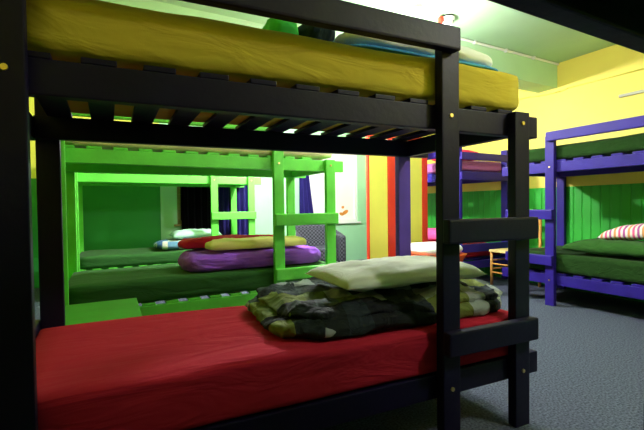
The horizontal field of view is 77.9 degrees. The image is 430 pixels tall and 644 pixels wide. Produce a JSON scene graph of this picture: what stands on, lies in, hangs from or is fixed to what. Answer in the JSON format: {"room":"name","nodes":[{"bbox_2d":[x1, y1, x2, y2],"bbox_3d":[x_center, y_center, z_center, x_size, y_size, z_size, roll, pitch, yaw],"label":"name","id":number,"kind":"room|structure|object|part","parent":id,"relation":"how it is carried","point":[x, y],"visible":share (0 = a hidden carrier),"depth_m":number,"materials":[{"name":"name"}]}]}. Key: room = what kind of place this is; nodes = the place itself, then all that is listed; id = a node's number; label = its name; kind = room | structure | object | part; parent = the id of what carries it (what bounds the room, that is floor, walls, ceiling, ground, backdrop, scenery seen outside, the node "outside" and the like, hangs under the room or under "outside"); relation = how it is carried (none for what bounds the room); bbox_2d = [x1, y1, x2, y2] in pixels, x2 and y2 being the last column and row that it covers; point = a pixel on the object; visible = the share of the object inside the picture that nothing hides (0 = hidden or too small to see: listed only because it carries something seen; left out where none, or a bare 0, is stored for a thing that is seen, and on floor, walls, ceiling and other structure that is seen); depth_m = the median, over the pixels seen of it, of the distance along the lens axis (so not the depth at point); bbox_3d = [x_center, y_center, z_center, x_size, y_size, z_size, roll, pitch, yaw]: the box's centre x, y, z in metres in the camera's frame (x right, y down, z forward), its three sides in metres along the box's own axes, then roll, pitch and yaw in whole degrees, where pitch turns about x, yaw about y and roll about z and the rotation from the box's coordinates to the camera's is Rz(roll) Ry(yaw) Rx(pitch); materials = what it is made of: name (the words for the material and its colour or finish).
{"room":"dormitory","nodes":[
{"label":"dormitory","id":0,"kind":"room"},
{"bbox_2d":[29,97,366,287],"bbox_3d":[-1.524,-0.470,6.632,6.300,2.790,0.140,-1,1,-28],"label":"wall","id":1,"kind":"structure","parent":0,"point":[114,217],"depth_m":5.94,"materials":[{"name":"green paint"}]},
{"bbox_2d":[174,187,218,225],"bbox_3d":[-1.777,-0.528,6.444,1.200,1.380,0.150,-1,1,-28],"label":"window","id":2,"kind":"structure","parent":1,"relation":"in","point":[179,214],"depth_m":6.20,"materials":[{"name":"beige wood"}]},
{"bbox_2d":[309,154,360,223],"bbox_3d":[0.136,-0.548,7.470,1.320,1.430,0.150,-1,1,-28],"label":"window","id":3,"kind":"structure","parent":1,"relation":"in","point":[345,181],"depth_m":7.64,"materials":[{"name":"white paint"}]},
{"bbox_2d":[339,206,347,215],"bbox_3d":[0.419,-0.082,7.660,0.194,0.187,0.006,-1,1,-28],"label":"window sticker","id":4,"kind":"object","parent":3,"relation":"attached to","point":[345,211],"visible":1,"depth_m":7.66,"materials":[{"name":"orange"}]},
{"bbox_3d":[0.123,-0.564,7.503,1.230,1.400,0.080,-1,1,-28],"label":"frame","id":5,"kind":"part","parent":3,"relation":"part of","materials":[{"name":"white paint"}]},
{"bbox_3d":[0.163,0.152,7.450,1.320,0.030,0.070,-1,1,-28],"label":"sill","id":6,"kind":"part","parent":3,"relation":"part of","materials":[{"name":"white paint"}]},
{"bbox_3d":[-1.737,-1.289,6.358,1.280,0.025,0.120,-1,1,-28],"label":"rail","id":7,"kind":"object","parent":1,"relation":"attached to","visible":0},
{"bbox_2d":[181,187,210,229],"bbox_3d":[-1.935,-0.236,6.233,0.510,2.050,0.070,-1,1,-28],"label":"curtain","id":8,"kind":"object","parent":7,"relation":"hanging from","point":[195,201],"visible":0.23,"depth_m":6.22,"materials":[{"name":"black fabric"}]},
{"bbox_2d":[218,186,247,235],"bbox_3d":[-1.423,-0.248,6.496,0.520,2.050,0.070,-1,1,-28],"label":"curtain","id":9,"kind":"object","parent":7,"relation":"hanging from","point":[223,192],"visible":0.23,"depth_m":6.50,"materials":[{"name":"blue fabric"}]},
{"bbox_3d":[0.158,-1.334,7.373,1.400,0.025,0.120,-1,1,-28],"label":"rail","id":10,"kind":"object","parent":1,"relation":"attached to","visible":0},
{"bbox_2d":[299,176,313,212],"bbox_3d":[-0.254,-0.451,7.121,0.340,1.700,0.070,-1,1,-28],"label":"curtain","id":11,"kind":"object","parent":10,"relation":"hanging from","point":[305,198],"visible":0.3,"depth_m":7.09,"materials":[{"name":"blue fabric"}]},
{"bbox_2d":[34,259,643,429],"bbox_3d":[0.209,1.023,3.465,6.500,0.100,7.320,-1,1,-28],"label":"floor","id":12,"kind":"structure","parent":0,"point":[589,375],"depth_m":2.41,"materials":[{"name":"carpet"}]},
{"bbox_2d":[65,298,141,324],"bbox_3d":[-1.363,0.799,2.430,0.460,0.430,0.550,-1,1,-28],"label":"bench","id":13,"kind":"object","parent":12,"relation":"on","point":[122,308],"visible":0.26,"depth_m":2.41,"materials":[{"name":"paint"}]},
{"bbox_2d":[75,173,260,271],"bbox_3d":[-2.102,0.056,5.515,2.376,1.800,0.995,-1,1,-28],"label":"bunk bed","id":14,"kind":"object","parent":12,"relation":"on","point":[81,179],"visible":0.39,"depth_m":5.38,"materials":[{"name":"green paint"}]},
{"bbox_3d":[-2.873,0.085,4.614,0.093,1.800,0.045,-1,1,-28],"label":"post","id":15,"kind":"part","parent":14,"relation":"part of","materials":[{"name":"green paint"}]},
{"bbox_3d":[-3.301,0.073,5.411,0.093,1.800,0.045,-1,1,-28],"label":"post","id":16,"kind":"part","parent":14,"relation":"part of","materials":[{"name":"green paint"}]},
{"bbox_3d":[-2.282,0.684,5.916,2.340,0.103,0.044,-1,1,-28],"label":"rail","id":17,"kind":"part","parent":14,"relation":"part of","materials":[{"name":"green paint"}]},
{"bbox_2d":[80,247,201,268],"bbox_3d":[-2.108,0.540,5.543,2.190,0.158,0.848,-1,1,-28],"label":"mattress","id":18,"kind":"object","parent":14,"relation":"on","point":[91,259],"visible":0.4,"depth_m":5.01,"materials":[{"name":"green fabric"}]},
{"bbox_2d":[153,238,183,249],"bbox_3d":[-1.900,0.389,5.572,0.842,0.118,0.556,-1,1,-28],"label":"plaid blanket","id":19,"kind":"object","parent":18,"relation":"on","point":[167,244],"visible":0.48,"depth_m":5.25,"materials":[{"name":"blue fabric"}]},
{"bbox_2d":[170,229,221,238],"bbox_3d":[-1.786,0.259,5.628,0.660,0.134,0.420,-1,1,-28],"label":"pillow","id":20,"kind":"object","parent":19,"relation":"on","point":[178,234],"visible":0.77,"depth_m":5.45,"materials":[{"name":"white fabric"}]},
{"bbox_3d":[-2.296,-0.473,5.891,2.340,0.103,0.044,-1,1,-28],"label":"rail","id":21,"kind":"part","parent":14,"relation":"part of","materials":[{"name":"green paint"}]},
{"bbox_3d":[-1.911,-0.462,5.174,2.340,0.103,0.044,-1,1,-28],"label":"rail","id":22,"kind":"part","parent":14,"relation":"part of","materials":[{"name":"green paint"}]},
{"bbox_3d":[-1.450,0.082,5.378,0.093,1.740,0.045,-1,1,-28],"label":"post","id":23,"kind":"part","parent":14,"relation":"part of","materials":[{"name":"green paint"}]},
{"bbox_3d":[-1.421,0.190,6.422,0.093,1.478,0.045,-1,1,-28],"label":"post","id":24,"kind":"part","parent":14,"relation":"part of","materials":[{"name":"green paint"}]},
{"bbox_3d":[-0.993,0.202,5.625,0.093,1.478,0.045,-1,1,-28],"label":"post","id":25,"kind":"part","parent":14,"relation":"part of","materials":[{"name":"green paint"}]},
{"bbox_2d":[61,112,342,315],"bbox_3d":[-1.020,0.085,3.588,2.351,1.800,0.995,-1,1,-28],"label":"bunk bed","id":26,"kind":"object","parent":12,"relation":"on","point":[93,159],"visible":0.5,"depth_m":3.42,"materials":[{"name":"green paint"}]},
{"bbox_3d":[-1.780,0.113,2.693,0.093,1.800,0.045,-1,1,-28],"label":"post","id":27,"kind":"part","parent":26,"relation":"part of","materials":[{"name":"green paint"}]},
{"bbox_3d":[-2.208,0.101,3.490,0.093,1.800,0.045,-1,1,-28],"label":"post","id":28,"kind":"part","parent":26,"relation":"part of","materials":[{"name":"green paint"}]},
{"bbox_3d":[-1.080,-0.732,3.004,1.656,0.095,0.044,-1,1,-28],"label":"guard rail","id":29,"kind":"part","parent":26,"relation":"part of","materials":[{"name":"green paint"}]},
{"bbox_3d":[-1.214,-0.445,3.964,2.315,0.103,0.044,-1,1,-28],"label":"rail","id":30,"kind":"part","parent":26,"relation":"part of","materials":[{"name":"green paint"}]},
{"bbox_2d":[69,260,324,304],"bbox_3d":[-1.026,0.555,3.616,2.165,0.186,0.847,-1,1,-28],"label":"mattress","id":31,"kind":"object","parent":26,"relation":"on","point":[151,283],"visible":0.56,"depth_m":3.15,"materials":[{"name":"green fabric"}]},
{"bbox_2d":[178,245,320,271],"bbox_3d":[-0.654,0.370,3.713,1.297,0.156,0.623,-1,1,-28],"label":"duvet","id":32,"kind":"object","parent":31,"relation":"on","point":[200,260],"visible":0.85,"depth_m":3.41,"materials":[{"name":"purple fabric"}]},
{"bbox_2d":[178,234,272,248],"bbox_3d":[-0.856,0.241,3.809,0.987,0.094,0.276,-1,1,-28],"label":"folded throw","id":33,"kind":"object","parent":32,"relation":"on","point":[189,242],"visible":0.46,"depth_m":3.56,"materials":[{"name":"fabric"}]},
{"bbox_2d":[205,236,305,249],"bbox_3d":[-0.586,0.242,3.618,0.920,0.090,0.288,-1,1,-28],"label":"folded throw","id":34,"kind":"object","parent":32,"relation":"on","point":[256,241],"visible":0.89,"depth_m":3.46,"materials":[{"name":"fabric"}]},
{"bbox_2d":[65,118,331,159],"bbox_3d":[-1.040,-0.612,3.591,2.165,0.203,0.847,-1,1,-28],"label":"mattress","id":35,"kind":"object","parent":26,"relation":"on","point":[78,144],"visible":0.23,"depth_m":3.15,"materials":[{"name":"fabric"}]},
{"bbox_3d":[-0.815,0.724,3.271,2.315,0.103,0.044,-1,1,-28],"label":"rail","id":36,"kind":"part","parent":26,"relation":"part of","materials":[{"name":"green paint"}]},
{"bbox_3d":[-0.829,-0.434,3.246,2.315,0.103,0.044,-1,1,-28],"label":"rail","id":37,"kind":"part","parent":26,"relation":"part of","materials":[{"name":"green paint"}]},
{"bbox_3d":[-0.374,0.110,3.447,0.093,1.740,0.045,-1,1,-28],"label":"post","id":38,"kind":"part","parent":26,"relation":"part of","materials":[{"name":"green paint"}]},
{"bbox_3d":[-0.349,0.218,4.489,0.093,1.478,0.045,-1,1,-28],"label":"post","id":39,"kind":"part","parent":26,"relation":"part of","materials":[{"name":"green paint"}]},
{"bbox_3d":[-0.136,-0.460,4.080,0.045,0.103,0.768,-1,1,-28],"label":"rail","id":40,"kind":"part","parent":26,"relation":"part of","materials":[{"name":"green paint"}]},
{"bbox_3d":[0.079,0.231,3.692,0.093,1.478,0.045,-1,1,-28],"label":"post","id":41,"kind":"part","parent":26,"relation":"part of","materials":[{"name":"green paint"}]},
{"bbox_2d":[0,0,538,429],"bbox_3d":[-0.128,0.111,1.871,2.256,1.800,0.995,-1,1,-25],"label":"bunk bed","id":42,"kind":"object","parent":12,"relation":"on","point":[25,73],"visible":0.77,"depth_m":1.64,"materials":[{"name":"paint"}]},
{"bbox_3d":[-0.837,0.137,1.073,0.093,1.800,0.050,-1,1,-28],"label":"post","id":43,"kind":"part","parent":42,"relation":"part of","materials":[{"name":"paint"}]},
{"bbox_3d":[-1.121,-0.390,1.433,0.035,0.100,0.954,-1,1,-29],"label":"rail","id":44,"kind":"part","parent":42,"relation":"part of","materials":[{"name":"paint"}]},
{"bbox_3d":[-1.273,0.125,1.869,0.096,1.800,0.050,-1,1,-28],"label":"post","id":45,"kind":"part","parent":42,"relation":"part of","materials":[{"name":"paint"}]},
{"bbox_3d":[-0.295,-0.419,2.258,2.216,0.103,0.044,-1,1,-25],"label":"rail","id":46,"kind":"part","parent":42,"relation":"part of","materials":[{"name":"paint"}]},
{"bbox_2d":[36,305,507,429],"bbox_3d":[-0.153,0.591,1.887,2.119,0.203,0.854,-1,1,-24],"label":"mattress","id":47,"kind":"object","parent":42,"relation":"on","point":[185,370],"visible":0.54,"depth_m":1.45,"materials":[{"name":"red fabric"}]},
{"bbox_2d":[245,276,502,340],"bbox_3d":[0.281,0.407,2.092,1.292,0.150,0.791,-1,1,-25],"label":"duvet","id":48,"kind":"object","parent":47,"relation":"on","point":[314,309],"visible":0.77,"depth_m":1.75,"materials":[{"name":"fabric"}]},
{"bbox_2d":[304,256,485,291],"bbox_3d":[0.368,0.281,2.021,0.800,0.124,0.460,-1,1,-26],"label":"pillow","id":49,"kind":"object","parent":48,"relation":"on","point":[396,271],"visible":0.85,"depth_m":1.84,"materials":[{"name":"beige fabric"}]},
{"bbox_2d":[26,0,518,136],"bbox_3d":[-0.143,-0.586,1.876,2.062,0.204,0.848,-1,1,-25],"label":"mattress","id":50,"kind":"object","parent":42,"relation":"on","point":[69,30],"visible":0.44,"depth_m":1.36,"materials":[{"name":"yellow fabric"}]},
{"bbox_2d":[262,18,297,34],"bbox_3d":[-0.176,-0.744,1.626,0.125,0.110,0.224,-1,1,-25],"label":"cloth","id":51,"kind":"object","parent":50,"relation":"on","point":[271,24],"visible":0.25,"depth_m":1.53,"materials":[{"name":"green fabric"}]},
{"bbox_2d":[297,24,335,41],"bbox_3d":[-0.053,-0.748,1.700,0.164,0.111,0.304,-1,1,-25],"label":"blanket","id":52,"kind":"object","parent":50,"relation":"on","point":[303,30],"visible":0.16,"depth_m":1.58,"materials":[{"name":"fabric"}]},
{"bbox_2d":[348,43,498,70],"bbox_3d":[0.393,-0.714,2.038,0.924,0.024,0.565,-1,1,-25],"label":"blanket","id":53,"kind":"object","parent":50,"relation":"on","point":[367,46],"visible":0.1,"depth_m":1.71,"materials":[{"name":"fabric"}]},
{"bbox_2d":[334,32,493,66],"bbox_3d":[0.388,-0.770,2.036,0.886,0.083,0.596,-1,1,-25],"label":"pillow","id":54,"kind":"object","parent":53,"relation":"on","point":[466,53],"visible":0.11,"depth_m":1.76,"materials":[{"name":"white fabric"}]},
{"bbox_3d":[0.071,-0.407,1.531,2.156,0.103,0.044,-1,1,-25],"label":"rail","id":55,"kind":"part","parent":42,"relation":"part of","materials":[{"name":"paint"}]},
{"bbox_3d":[-0.153,-0.706,1.323,1.573,0.095,0.044,-1,1,-25],"label":"guard rail","id":56,"kind":"part","parent":42,"relation":"part of","materials":[{"name":"paint"}]},
{"bbox_3d":[0.085,0.750,1.556,2.156,0.103,0.044,-1,1,-25],"label":"rail","id":57,"kind":"part","parent":42,"relation":"part of","materials":[{"name":"paint"}]},
{"bbox_3d":[0.553,0.246,2.708,0.096,1.478,0.045,-1,1,-25],"label":"post","id":58,"kind":"part","parent":42,"relation":"part of","materials":[{"name":"paint"}]},
{"bbox_3d":[0.539,0.137,1.704,0.094,1.740,0.045,-1,1,-25],"label":"post","id":59,"kind":"part","parent":42,"relation":"part of","materials":[{"name":"paint"}]},
{"bbox_3d":[0.742,-0.432,2.286,0.046,0.103,0.768,-1,1,-25],"label":"rail","id":60,"kind":"part","parent":42,"relation":"part of","materials":[{"name":"paint"}]},
{"bbox_3d":[0.932,0.259,1.886,0.093,1.478,0.045,-1,1,-25],"label":"post","id":61,"kind":"part","parent":42,"relation":"part of","materials":[{"name":"paint"}]},
{"bbox_2d":[295,224,345,261],"bbox_3d":[-0.092,0.537,6.137,0.760,0.763,0.769,-1,1,-12],"label":"armchair","id":62,"kind":"object","parent":12,"relation":"on","point":[314,235],"visible":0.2,"depth_m":6.32,"materials":[{"name":"grey fabric"}]},
{"bbox_3d":[-0.152,0.422,6.405,0.720,0.543,0.215,-1,1,-12],"label":"backrest","id":63,"kind":"part","parent":62,"relation":"part of","materials":[{"name":"grey fabric"}]},
{"bbox_3d":[-0.076,0.585,6.065,0.520,0.190,0.580,-1,1,-12],"label":"seat","id":64,"kind":"part","parent":62,"relation":"part of","materials":[{"name":"grey fabric"}]},
{"bbox_3d":[0.237,0.462,6.120,0.120,0.467,0.600,-1,1,-12],"label":"armrest","id":65,"kind":"part","parent":62,"relation":"part of","materials":[{"name":"grey fabric"}]},
{"bbox_2d":[366,135,427,258],"bbox_3d":[1.017,-0.067,5.303,0.995,1.980,0.405,-1,1,-28],"label":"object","id":66,"kind":"object","parent":12,"relation":"on","point":[380,170],"visible":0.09,"depth_m":5.19,"materials":[{"name":"red paint"}]},
{"bbox_3d":[0.587,-0.071,5.072,0.020,1.950,0.045,-1,1,-28],"label":"frame post","id":67,"kind":"part","parent":66,"relation":"part of","materials":[{"name":"red paint"}]},
{"bbox_3d":[0.726,-0.090,5.146,0.293,1.798,0.020,-1,1,-28],"label":"panel","id":68,"kind":"part","parent":66,"relation":"part of","materials":[{"name":"yellow paint"}]},
{"bbox_3d":[0.877,-0.078,5.222,0.042,1.950,0.055,-1,1,-28],"label":"frame post","id":69,"kind":"part","parent":66,"relation":"part of","materials":[{"name":"red paint"}]},
{"bbox_3d":[0.939,-0.080,5.261,0.092,1.950,0.045,-1,1,-28],"label":"frame post","id":70,"kind":"part","parent":66,"relation":"part of","materials":[{"name":"red paint"}]},
{"bbox_3d":[1.177,-0.100,5.388,0.448,1.798,0.020,-1,1,-28],"label":"panel","id":71,"kind":"part","parent":66,"relation":"part of","materials":[{"name":"yellow paint"}]},
{"bbox_3d":[1.415,-0.091,5.516,0.090,1.950,0.045,-1,1,-28],"label":"frame post","id":72,"kind":"part","parent":66,"relation":"part of","materials":[{"name":"red paint"}]},
{"bbox_2d":[411,242,466,261],"bbox_3d":[1.317,0.634,4.768,0.780,0.595,0.624,-1,1,-28],"label":"tub chair","id":73,"kind":"object","parent":12,"relation":"on","point":[420,248],"visible":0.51,"depth_m":4.55,"materials":[{"name":"orange plastic"}]},
{"bbox_2d":[411,242,462,255],"bbox_3d":[1.314,0.402,4.763,0.640,0.130,0.540,-1,1,-28],"label":"cushion","id":74,"kind":"object","parent":73,"relation":"on","point":[420,248],"depth_m":4.53,"materials":[{"name":"white fabric"}]},
{"bbox_2d":[427,147,507,278],"bbox_3d":[1.677,-0.005,6.233,0.995,1.800,2.151,-1,1,-28],"label":"bunk bed","id":75,"kind":"object","parent":12,"relation":"on","point":[465,177],"visible":0.26,"depth_m":5.34,"materials":[{"name":"paint"}]},
{"bbox_3d":[1.323,-0.520,6.056,0.044,0.103,2.115,-1,1,-28],"label":"rail","id":76,"kind":"part","parent":75,"relation":"part of","materials":[{"name":"paint"}]},
{"bbox_3d":[1.376,-0.820,5.752,0.044,0.095,1.538,-1,1,-28],"label":"guard rail","id":77,"kind":"part","parent":75,"relation":"part of","materials":[{"name":"paint"}]},
{"bbox_3d":[1.767,0.018,5.155,0.045,1.800,0.093,-1,1,-28],"label":"post","id":78,"kind":"part","parent":75,"relation":"part of","materials":[{"name":"paint"}]},
{"bbox_3d":[2.041,-0.537,6.441,0.044,0.103,2.115,-1,1,-28],"label":"rail","id":79,"kind":"part","parent":75,"relation":"part of","materials":[{"name":"paint"}]},
{"bbox_2d":[427,160,500,173],"bbox_3d":[1.688,-0.679,6.227,0.848,0.159,1.965,-1,1,-28],"label":"mattress","id":80,"kind":"object","parent":75,"relation":"on","point":[483,166],"visible":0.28,"depth_m":5.41,"materials":[{"name":"pink fabric"}]},
{"bbox_2d":[432,149,477,160],"bbox_3d":[1.951,-0.844,5.744,0.460,0.176,0.600,-1,1,-28],"label":"pillow","id":81,"kind":"object","parent":80,"relation":"on","point":[463,150],"visible":0.16,"depth_m":5.57,"materials":[{"name":"fabric"}]},
{"bbox_2d":[428,241,500,257],"bbox_3d":[1.702,0.473,6.252,0.849,0.170,1.965,-1,1,-28],"label":"mattress","id":82,"kind":"object","parent":75,"relation":"on","point":[482,253],"visible":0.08,"depth_m":5.40,"materials":[{"name":"red fabric"}]},
{"bbox_2d":[428,228,435,240],"bbox_3d":[1.734,0.291,5.986,0.500,0.196,0.620,-1,1,-28],"label":"pillow","id":83,"kind":"object","parent":82,"relation":"on","point":[431,231],"visible":0.19,"depth_m":5.79,"materials":[{"name":"pink fabric"}]},
{"bbox_3d":[2.191,-0.513,5.301,0.950,0.100,0.035,-1,1,-28],"label":"rail","id":84,"kind":"part","parent":75,"relation":"part of","materials":[{"name":"paint"}]},
{"bbox_3d":[2.204,0.645,5.325,0.950,0.100,0.035,-1,1,-28],"label":"rail","id":85,"kind":"part","parent":75,"relation":"part of","materials":[{"name":"paint"}]},
{"bbox_3d":[2.054,0.621,6.466,0.044,0.103,2.115,-1,1,-28],"label":"rail","id":86,"kind":"part","parent":75,"relation":"part of","materials":[{"name":"paint"}]},
{"bbox_3d":[2.565,-0.001,5.583,0.045,1.800,0.093,-1,1,-28],"label":"post","id":87,"kind":"part","parent":75,"relation":"part of","materials":[{"name":"paint"}]},
{"bbox_2d":[489,219,541,286],"bbox_3d":[2.468,0.481,5.077,0.507,0.861,0.400,-1,1,-28],"label":"wooden chair","id":88,"kind":"object","parent":12,"relation":"on","point":[501,250],"visible":0.35,"depth_m":5.10,"materials":[{"name":"brown wood"}]},
{"bbox_3d":[2.189,0.683,5.134,0.034,0.460,0.034,-1,1,-28],"label":"leg","id":89,"kind":"part","parent":88,"relation":"part of","materials":[{"name":"brown wood"}]},
{"bbox_3d":[2.456,0.456,5.070,0.480,0.030,0.400,-1,1,-28],"label":"seat","id":90,"kind":"part","parent":88,"relation":"part of","materials":[{"name":"beige wood"}]},
{"bbox_3d":[2.753,0.479,5.025,0.054,0.861,0.034,-1,1,-28],"label":"post","id":91,"kind":"part","parent":88,"relation":"part of","materials":[{"name":"brown wood"}]},
{"bbox_2d":[488,0,643,53],"bbox_3d":[0.690,0.133,0.407,2.196,1.800,0.995,-1,1,-28],"label":"bunk bed","id":92,"kind":"object","parent":12,"relation":"on","point":[619,22],"visible":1,"depth_m":0.72,"materials":[{"name":"paint"}]},
{"bbox_2d":[502,115,643,305],"bbox_3d":[2.957,0.031,3.868,0.995,1.800,2.151,-1,1,-28],"label":"bunk bed","id":93,"kind":"object","parent":12,"relation":"on","point":[551,168],"visible":0.69,"depth_m":4.04,"materials":[{"name":"paint"}]},
{"bbox_3d":[2.535,-0.505,4.681,0.768,0.103,0.045,-1,1,-28],"label":"rail","id":94,"kind":"part","parent":93,"relation":"part of","materials":[{"name":"paint"}]},
{"bbox_3d":[2.350,0.064,4.092,0.045,1.740,0.093,-1,1,-28],"label":"post","id":95,"kind":"part","parent":93,"relation":"part of","materials":[{"name":"paint"}]},
{"bbox_3d":[2.946,0.170,4.901,0.045,1.478,0.093,-1,1,-28],"label":"post","id":96,"kind":"part","parent":93,"relation":"part of","materials":[{"name":"paint"}]},
{"bbox_3d":[2.604,-0.485,3.691,0.044,0.103,2.115,-1,1,-28],"label":"rail","id":97,"kind":"part","parent":93,"relation":"part of","materials":[{"name":"paint"}]},
{"bbox_3d":[2.618,0.673,3.716,0.044,0.103,2.115,-1,1,-28],"label":"rail","id":98,"kind":"part","parent":93,"relation":"part of","materials":[{"name":"paint"}]},
{"bbox_2d":[529,246,643,284],"bbox_3d":[2.982,0.489,3.886,0.848,0.210,1.965,-1,1,-28],"label":"mattress","id":99,"kind":"object","parent":93,"relation":"on","point":[629,269],"visible":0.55,"depth_m":3.76,"materials":[{"name":"green fabric"}]},
{"bbox_2d":[560,238,643,256],"bbox_3d":[2.834,0.308,3.829,0.520,0.159,0.780,-1,1,-31],"label":"duvet","id":100,"kind":"object","parent":99,"relation":"on","point":[635,248],"visible":0.91,"depth_m":3.70,"materials":[{"name":"green fabric"}]},
{"bbox_2d":[597,223,643,239],"bbox_3d":[3.043,0.155,3.729,0.450,0.190,0.655,-1,1,-33],"label":"pillow","id":101,"kind":"object","parent":100,"relation":"on","point":[626,232],"visible":0.94,"depth_m":3.71,"materials":[{"name":"multicoloured fabric"}]},
{"bbox_2d":[529,133,643,162],"bbox_3d":[2.968,-0.643,3.861,0.848,0.158,1.965,-1,1,-28],"label":"mattress","id":102,"kind":"object","parent":93,"relation":"on","point":[635,142],"visible":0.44,"depth_m":3.73,"materials":[{"name":"green fabric"}]},
{"bbox_3d":[2.656,-0.785,3.387,0.044,0.095,1.538,-1,1,-28],"label":"guard rail","id":103,"kind":"part","parent":93,"relation":"part of","materials":[{"name":"paint"}]},
{"bbox_3d":[3.321,-0.501,4.075,0.044,0.103,2.115,-1,1,-28],"label":"rail","id":104,"kind":"part","parent":93,"relation":"part of","materials":[{"name":"paint"}]},
{"bbox_2d":[342,0,615,62],"bbox_3d":[0.175,-1.866,3.402,6.500,0.100,7.320,-1,1,-28],"label":"ceiling","id":105,"kind":"structure","parent":0,"point":[483,21],"depth_m":3.91,"materials":[{"name":"paint"}]},
{"bbox_2d":[412,4,422,17],"bbox_3d":[0.838,-1.553,3.491,0.150,0.545,0.150,-1,1,-28],"label":"pendant lamp","id":106,"kind":"object","parent":105,"relation":"hanging from","point":[416,8],"visible":0.1,"depth_m":3.46,"materials":[{"name":"white paint"}]},
{"bbox_2d":[438,14,454,25],"bbox_3d":[1.147,-1.791,3.675,0.168,0.085,0.136,-1,1,-28],"label":"smoke detector","id":107,"kind":"object","parent":105,"relation":"attached to","point":[448,19],"visible":0.77,"depth_m":3.63,"materials":[{"name":"plastic"}]},
{"bbox_2d":[427,44,643,301],"bbox_3d":[3.012,-0.488,4.945,0.100,2.790,7.320,-1,1,-28],"label":"wall","id":108,"kind":"structure","parent":0,"point":[595,204],"depth_m":4.67,"materials":[{"name":"paint"}]},
{"bbox_2d":[100,0,556,92],"bbox_3d":[0.090,-1.669,3.570,6.300,0.300,0.250,-1,1,-28],"label":"ceiling beam","id":109,"kind":"structure","parent":108,"relation":"attached to","point":[537,76],"depth_m":4.27,"materials":[{"name":"paint"}]},
{"bbox_2d":[461,37,558,64],"bbox_3d":[0.150,-1.800,3.440,6.290,0.034,0.032,-1,1,-28],"label":"ceiling pipe","id":110,"kind":"object","parent":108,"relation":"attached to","point":[474,42],"visible":0.41,"depth_m":4.46,"materials":[{"name":"white metal"}]},
{"bbox_2d":[519,68,643,99],"bbox_3d":[3.276,-1.535,4.288,0.014,0.059,3.300,-1,1,-28],"label":"cable","id":111,"kind":"object","parent":108,"relation":"attached to","point":[642,68],"visible":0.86,"depth_m":4.67,"materials":[{"name":"yellow paint"}]},
{"bbox_2d":[619,89,643,97],"bbox_3d":[3.505,-1.286,3.853,0.030,0.030,1.110,-1,1,-28],"label":"cable trunking","id":112,"kind":"object","parent":108,"relation":"attached to","point":[639,91],"visible":1,"depth_m":4.23,"materials":[{"name":"plastic"}]}
]}

